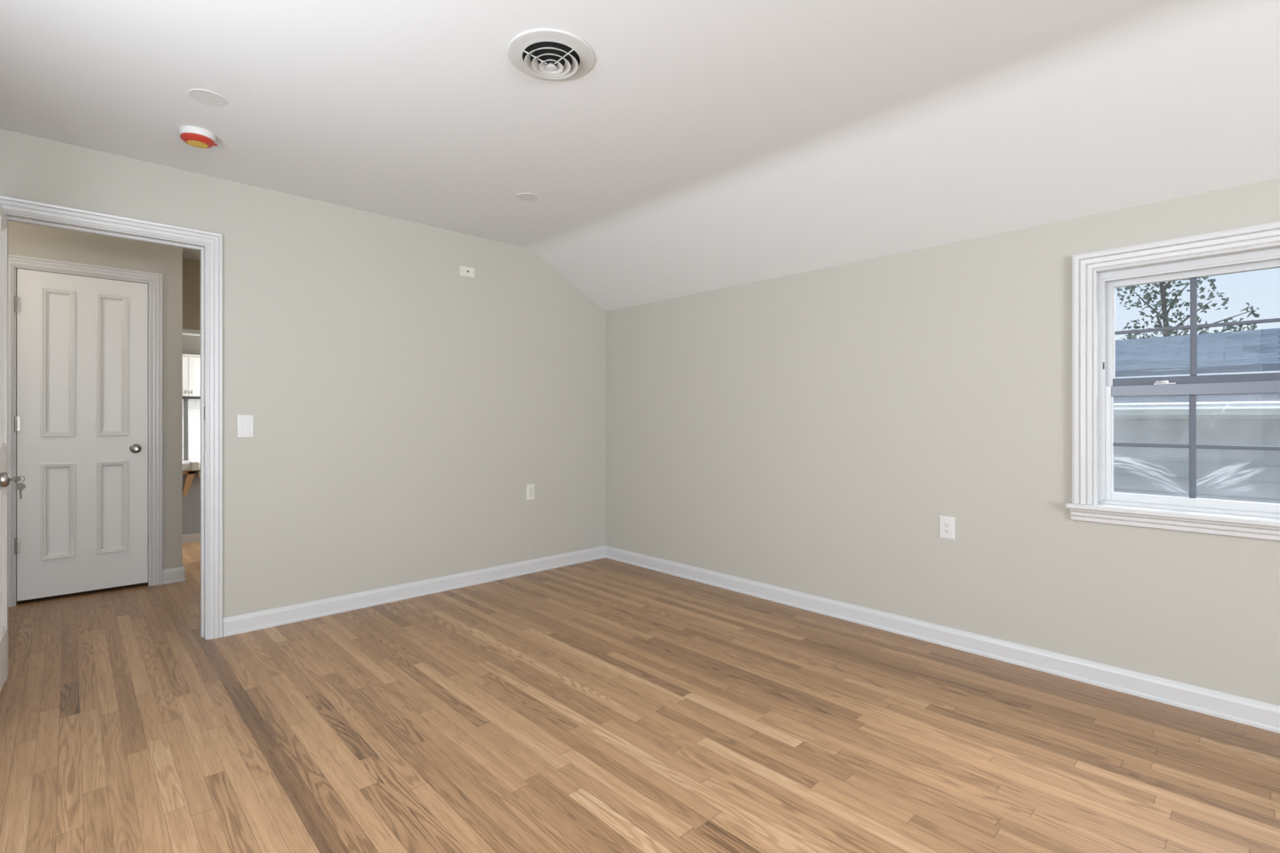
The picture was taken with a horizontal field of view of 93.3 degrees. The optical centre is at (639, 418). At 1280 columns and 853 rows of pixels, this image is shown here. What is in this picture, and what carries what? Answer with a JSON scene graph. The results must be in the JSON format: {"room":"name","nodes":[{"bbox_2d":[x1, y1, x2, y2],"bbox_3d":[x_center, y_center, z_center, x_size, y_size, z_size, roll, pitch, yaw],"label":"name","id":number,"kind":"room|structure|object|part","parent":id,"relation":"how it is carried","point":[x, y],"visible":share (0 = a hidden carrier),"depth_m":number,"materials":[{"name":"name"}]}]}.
{"room":"empty bedroom","nodes":[
{"label":"empty bedroom","id":0,"kind":"room"},
{"bbox_2d":[8,221,182,570],"bbox_3d":[-4.161,-0.056,3.882,1.888,2.432,0.640,0,0,-43],"label":"wall","id":1,"kind":"structure","parent":0,"point":[26,240],"depth_m":4.23,"materials":[{"name":"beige paint"}]},
{"bbox_2d":[14,268,147,601],"bbox_3d":[-3.626,0.104,3.939,0.653,2.061,0.100,0,0,-43],"label":"door","id":2,"kind":"structure","parent":1,"relation":"in","point":[81,419],"depth_m":3.94,"materials":[{"name":"white paint"}]},
{"bbox_3d":[-3.728,-0.352,3.872,0.160,0.945,0.037,0,0,-43],"label":"panel","id":3,"kind":"part","parent":2,"relation":"part of","materials":[{"name":"white paint"}]},
{"bbox_3d":[-3.728,0.595,3.872,0.160,0.610,0.037,0,0,-43],"label":"panel","id":4,"kind":"part","parent":2,"relation":"part of","materials":[{"name":"white paint"}]},
{"bbox_3d":[-3.538,-0.352,4.051,0.160,0.945,0.037,0,0,-43],"label":"panel","id":5,"kind":"part","parent":2,"relation":"part of","materials":[{"name":"white paint"}]},
{"bbox_3d":[-3.538,0.595,4.051,0.160,0.610,0.037,0,0,-43],"label":"panel","id":6,"kind":"part","parent":2,"relation":"part of","materials":[{"name":"white paint"}]},
{"bbox_3d":[-3.425,0.209,4.105,0.064,0.064,0.064,0,0,-43],"label":"knob","id":7,"kind":"part","parent":2,"relation":"part of","materials":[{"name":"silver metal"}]},
{"bbox_2d":[8,254,162,607],"bbox_3d":[-3.657,0.079,3.987,0.785,2.163,0.141,0,0,-43],"label":"door frame","id":8,"kind":"structure","parent":1,"relation":"attached to","point":[155,279],"depth_m":4.17,"materials":[{"name":"white paint"}]},
{"bbox_2d":[162,566,186,584],"bbox_3d":[-3.495,1.110,4.484,0.136,0.101,0.641,0,0,-43],"label":"baseboard","id":9,"kind":"structure","parent":1,"relation":"attached to","point":[177,574],"depth_m":4.25,"materials":[{"name":"white paint"}]},
{"bbox_2d":[182,258,200,354],"bbox_3d":[-4.044,-0.056,5.659,2.300,2.432,1.780,0,0,-43],"label":"wall","id":10,"kind":"structure","parent":0,"point":[191,269],"depth_m":4.86,"materials":[{"name":"beige paint"}]},
{"bbox_2d":[182,399,200,459],"bbox_3d":[-4.568,0.090,6.213,1.900,0.660,0.015,0,0,-43],"label":"window","id":11,"kind":"structure","parent":10,"relation":"attached to","point":[194,404],"depth_m":6.20,"materials":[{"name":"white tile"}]},
{"bbox_2d":[182,328,200,336],"bbox_3d":[-3.418,-0.694,5.098,0.862,0.036,0.135,0,0,-43],"label":"crown molding","id":12,"kind":"structure","parent":10,"relation":"attached to","point":[185,332],"depth_m":4.86,"materials":[{"name":"white paint"}]},
{"bbox_2d":[182,354,200,399],"bbox_3d":[-4.516,-0.407,6.013,0.930,0.430,0.366,0,0,-43],"label":"upper cabinet","id":13,"kind":"object","parent":10,"relation":"attached to","point":[191,363],"visible":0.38,"depth_m":5.92,"materials":[{"name":"white paint"}]},
{"bbox_3d":[-4.577,-0.407,5.752,0.444,0.380,0.018,0,0,-43],"label":"door","id":14,"kind":"part","parent":13,"relation":"part of","materials":[{"name":"white paint"}]},
{"bbox_3d":[-4.520,-0.611,6.017,0.930,0.022,0.355,0,0,-43],"label":"crown","id":15,"kind":"part","parent":13,"relation":"part of","materials":[{"name":"white paint"}]},
{"bbox_3d":[-4.513,-0.202,6.010,0.900,0.020,0.265,0,0,-43],"label":"rail","id":16,"kind":"part","parent":13,"relation":"part of","materials":[{"name":"white wood"}]},
{"bbox_3d":[-4.252,-0.407,6.059,0.444,0.380,0.018,0,0,-43],"label":"door","id":17,"kind":"part","parent":13,"relation":"part of","materials":[{"name":"white paint"}]},
{"bbox_2d":[182,541,200,564],"bbox_3d":[-4.085,1.160,5.702,2.300,0.001,1.900,0,0,-43],"label":"floor","id":18,"kind":"structure","parent":0,"point":[191,551],"depth_m":5.21,"materials":[{"name":"brown wood"}]},
{"bbox_2d":[182,458,200,543],"bbox_3d":[-4.427,0.787,5.809,1.550,0.745,0.765,0,0,-43],"label":"kitchen island","id":19,"kind":"object","parent":18,"relation":"on","point":[191,503],"depth_m":5.63,"materials":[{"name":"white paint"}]},
{"bbox_2d":[182,398,189,460],"bbox_3d":[-4.476,0.112,5.956,0.049,0.607,0.049,0,0,-43],"label":"post","id":20,"kind":"object","parent":19,"relation":"on","point":[185,400],"visible":0.97,"depth_m":5.94,"materials":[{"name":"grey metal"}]},
{"bbox_3d":[-4.228,0.598,5.549,0.242,0.234,0.074,0,0,-43],"label":"wooden bracket","id":21,"kind":"part","parent":19,"relation":"part of","materials":[{"name":"brown wood"}]},
{"bbox_3d":[-4.229,0.500,5.549,0.240,0.039,0.074,0,0,-43],"label":"rail","id":22,"kind":"part","parent":19,"relation":"part of","materials":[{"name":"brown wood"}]},
{"bbox_2d":[182,458,200,471],"bbox_3d":[-4.427,0.448,5.809,1.550,0.065,0.765,0,0,-43],"label":"countertop","id":23,"kind":"structure","parent":19,"relation":"on","point":[187,465],"depth_m":5.60,"materials":[{"name":"white stone"}]},
{"bbox_2d":[189,461,198,471],"bbox_3d":[-4.154,0.446,5.629,0.054,0.077,0.152,0,0,-43],"label":"cloth","id":24,"kind":"object","parent":19,"relation":"on","point":[194,464],"visible":1,"depth_m":5.58,"materials":[{"name":"white fabric"}]},
{"bbox_2d":[182,248,200,261],"bbox_3d":[-3.825,-1.381,4.627,3.600,0.218,4.020,0,0,-43],"label":"ceiling","id":25,"kind":"structure","parent":0,"point":[192,254],"depth_m":4.70,"materials":[{"name":"white paint"}]},
{"bbox_2d":[0,128,605,618],"bbox_3d":[-1.780,-0.056,3.712,3.995,2.432,0.120,0,0,-43],"label":"wall","id":26,"kind":"structure","parent":0,"point":[405,406],"depth_m":3.76,"materials":[{"name":"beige paint"}]},
{"bbox_2d":[0,203,10,692],"bbox_3d":[-2.558,0.124,2.372,0.164,2.035,0.715,0,0,-42],"label":"door","id":27,"kind":"structure","parent":26,"relation":"in","point":[4,477],"depth_m":2.55,"materials":[{"name":"white paint"}]},
{"bbox_3d":[-2.651,-0.345,2.494,0.037,0.945,0.200,0,0,-42],"label":"panel","id":28,"kind":"part","parent":27,"relation":"part of","materials":[{"name":"white paint"}]},
{"bbox_3d":[-2.651,0.602,2.494,0.037,0.610,0.200,0,0,-42],"label":"panel","id":29,"kind":"part","parent":27,"relation":"part of","materials":[{"name":"white paint"}]},
{"bbox_3d":[-2.325,0.225,2.184,0.064,0.064,0.064,0,0,-42],"label":"knob","id":30,"kind":"part","parent":27,"relation":"part of","materials":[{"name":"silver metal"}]},
{"bbox_2d":[9,476,25,499],"bbox_3d":[-2.290,0.257,2.214,0.054,0.086,0.007,0,0,-41],"label":"keys","id":31,"kind":"object","parent":27,"relation":"attached to","point":[20,486],"visible":1,"depth_m":2.22,"materials":[{"name":"silver metal"}]},
{"bbox_2d":[0,195,222,680],"bbox_3d":[-2.570,0.093,2.950,0.864,2.134,0.141,0,0,-43],"label":"door frame","id":32,"kind":"structure","parent":26,"relation":"attached to","point":[213,241],"depth_m":3.17,"materials":[{"name":"white paint"}]},
{"bbox_2d":[237,414,254,437],"bbox_3d":[-2.140,0.045,3.281,0.076,0.124,0.012,0,0,-43],"label":"light switch","id":33,"kind":"object","parent":26,"relation":"attached to","point":[245,422],"visible":1,"depth_m":3.28,"materials":[{"name":"white plastic"}]},
{"bbox_2d":[222,546,605,637],"bbox_3d":[-1.246,1.113,4.120,2.660,0.095,0.021,0,0,-43],"label":"baseboard","id":34,"kind":"structure","parent":26,"relation":"attached to","point":[232,625],"depth_m":3.82,"materials":[{"name":"white paint"}]},
{"bbox_2d":[459,265,474,278],"bbox_3d":[-1.192,-1.012,4.178,0.110,0.068,0.012,0,0,-43],"label":"wall jack","id":35,"kind":"object","parent":26,"relation":"attached to","point":[465,271],"visible":1,"depth_m":4.17,"materials":[{"name":"beige plastic"}]},
{"bbox_2d":[526,483,535,500],"bbox_3d":[-0.819,0.557,4.532,0.070,0.118,0.009,0,0,-43],"label":"wall outlet","id":36,"kind":"object","parent":26,"relation":"attached to","point":[530,488],"visible":1,"depth_m":4.53,"materials":[{"name":"beige plastic"}]},
{"bbox_2d":[0,558,1279,852],"bbox_3d":[-0.082,1.160,1.629,4.720,0.001,9.520,0,0,-43],"label":"floor","id":37,"kind":"structure","parent":0,"point":[604,705],"depth_m":2.20,"materials":[{"name":"brown wood"}]},
{"bbox_2d":[0,0,1279,311],"bbox_3d":[0.815,-1.190,1.067,4.190,0.600,7.530,0,0,-43],"label":"ceiling","id":38,"kind":"structure","parent":0,"point":[704,145],"depth_m":2.37,"materials":[{"name":"white paint"}]},
{"bbox_2d":[178,125,217,148],"bbox_3d":[-1.972,-1.247,2.697,0.140,0.051,0.136,0,0,-43],"label":"smoke detector","id":39,"kind":"object","parent":38,"relation":"attached to","point":[192,136],"visible":1,"depth_m":2.66,"materials":[{"name":"white plastic"}]},
{"bbox_2d":[187,88,226,105],"bbox_3d":[-1.714,-1.270,2.396,0.127,0.003,0.127,0,0,-43],"label":"recessed light","id":40,"kind":"object","parent":38,"relation":"in","point":[205,96],"visible":1,"depth_m":2.39,"materials":[{"name":"white plastic"}]},
{"bbox_2d":[516,192,538,201],"bbox_3d":[-0.648,-1.270,3.477,0.127,0.003,0.127,0,0,-43],"label":"recessed light","id":41,"kind":"object","parent":38,"relation":"in","point":[523,196],"visible":1,"depth_m":3.48,"materials":[{"name":"white plastic"}]},
{"bbox_2d":[506,28,594,81],"bbox_3d":[-0.311,-1.250,2.122,0.303,0.044,0.303,0,0,-43],"label":"ceiling vent","id":42,"kind":"object","parent":38,"relation":"in","point":[544,54],"visible":1,"depth_m":2.10,"materials":[{"name":"white metal"}]},
{"bbox_2d":[605,177,1279,705],"bbox_3d":[2.267,0.135,2.460,0.165,2.050,7.500,0,0,-43],"label":"wall","id":43,"kind":"structure","parent":0,"point":[813,433],"depth_m":3.15,"materials":[{"name":"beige paint"}]},
{"bbox_2d":[605,546,1279,733],"bbox_3d":[2.199,1.113,2.396,0.021,0.095,7.260,0,0,-43],"label":"baseboard","id":44,"kind":"structure","parent":43,"relation":"attached to","point":[1235,708],"depth_m":2.88,"materials":[{"name":"white paint"}]},
{"bbox_2d":[939,516,954,540],"bbox_3d":[1.563,0.560,3.078,0.008,0.114,0.075,0,0,-43],"label":"wall outlet","id":45,"kind":"object","parent":43,"relation":"attached to","point":[946,524],"visible":1,"depth_m":3.08,"materials":[{"name":"white plastic"}]},
{"bbox_2d":[942,521,949,535],"bbox_3d":[1.562,0.560,3.077,0.002,0.067,0.033,0,0,-43],"label":"receptacle","id":46,"kind":"object","parent":45,"relation":"attached to","point":[945,524],"depth_m":3.08,"materials":[{"name":"white plastic"}]},
{"bbox_2d":[1066,221,1279,541],"bbox_3d":[2.328,-0.133,2.353,0.214,1.176,1.070,0,0,-43],"label":"window","id":47,"kind":"structure","parent":43,"relation":"in","point":[1096,276],"depth_m":2.53,"materials":[{"name":"white paint"}]},
{"bbox_3d":[2.349,0.116,2.373,0.001,0.420,0.790,0,0,-43],"label":"pane","id":48,"kind":"part","parent":47,"relation":"part of","materials":[{"name":"clear glass"}]},
{"bbox_3d":[2.344,0.110,2.368,0.030,0.500,0.844,0,0,-43],"label":"sash frame","id":49,"kind":"part","parent":47,"relation":"part of","materials":[{"name":"white plastic"}]},
{"bbox_3d":[2.373,-0.374,2.395,0.030,0.472,0.844,0,0,-43],"label":"sash frame","id":50,"kind":"part","parent":47,"relation":"part of","materials":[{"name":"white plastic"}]},
{"bbox_3d":[2.344,-0.117,2.368,0.030,0.046,0.790,0,0,-43],"label":"meeting rail","id":51,"kind":"part","parent":47,"relation":"part of","materials":[{"name":"white wood"}]},
{"bbox_2d":[1112,395,1279,498],"bbox_3d":[2.344,0.116,2.368,0.010,0.420,0.790,0,0,-43],"label":"grille","id":52,"kind":"object","parent":47,"relation":"attached to","point":[1192,445],"depth_m":2.46,"materials":[{"name":"grey paint"}]},
{"bbox_3d":[2.373,-0.156,2.395,0.030,0.036,0.790,0,0,-43],"label":"meeting rail","id":53,"kind":"part","parent":47,"relation":"part of","materials":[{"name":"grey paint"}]},
{"bbox_2d":[1114,277,1279,375],"bbox_3d":[2.373,-0.376,2.395,0.010,0.404,0.790,0,0,-43],"label":"grille","id":54,"kind":"object","parent":47,"relation":"attached to","point":[1193,327],"depth_m":2.49,"materials":[{"name":"grey paint"}]},
{"label":"outside","id":55,"kind":"structure","parent":0,"visible":0},
{"bbox_3d":[15.948,4.110,15.082,36.100,0.100,50.000,0,0,-43],"label":"ground","id":56,"kind":"structure","parent":55,"visible":0},
{"bbox_2d":[1116,276,1259,339],"bbox_3d":[9.549,0.064,10.943,1.119,8.000,2.389,0,0,-43],"label":"tree","id":57,"kind":"object","parent":56,"relation":"on","point":[1163,301],"visible":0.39,"depth_m":10.93,"materials":[{"name":"green plant"}]},
{"bbox_2d":[1113,328,1279,504],"bbox_3d":[7.685,1.450,7.956,5.100,5.220,15.040,0,0,-43],"label":"neighbor house","id":58,"kind":"structure","parent":56,"relation":"on","point":[1242,420],"depth_m":6.77,"materials":[{"name":"grey"}]}
]}

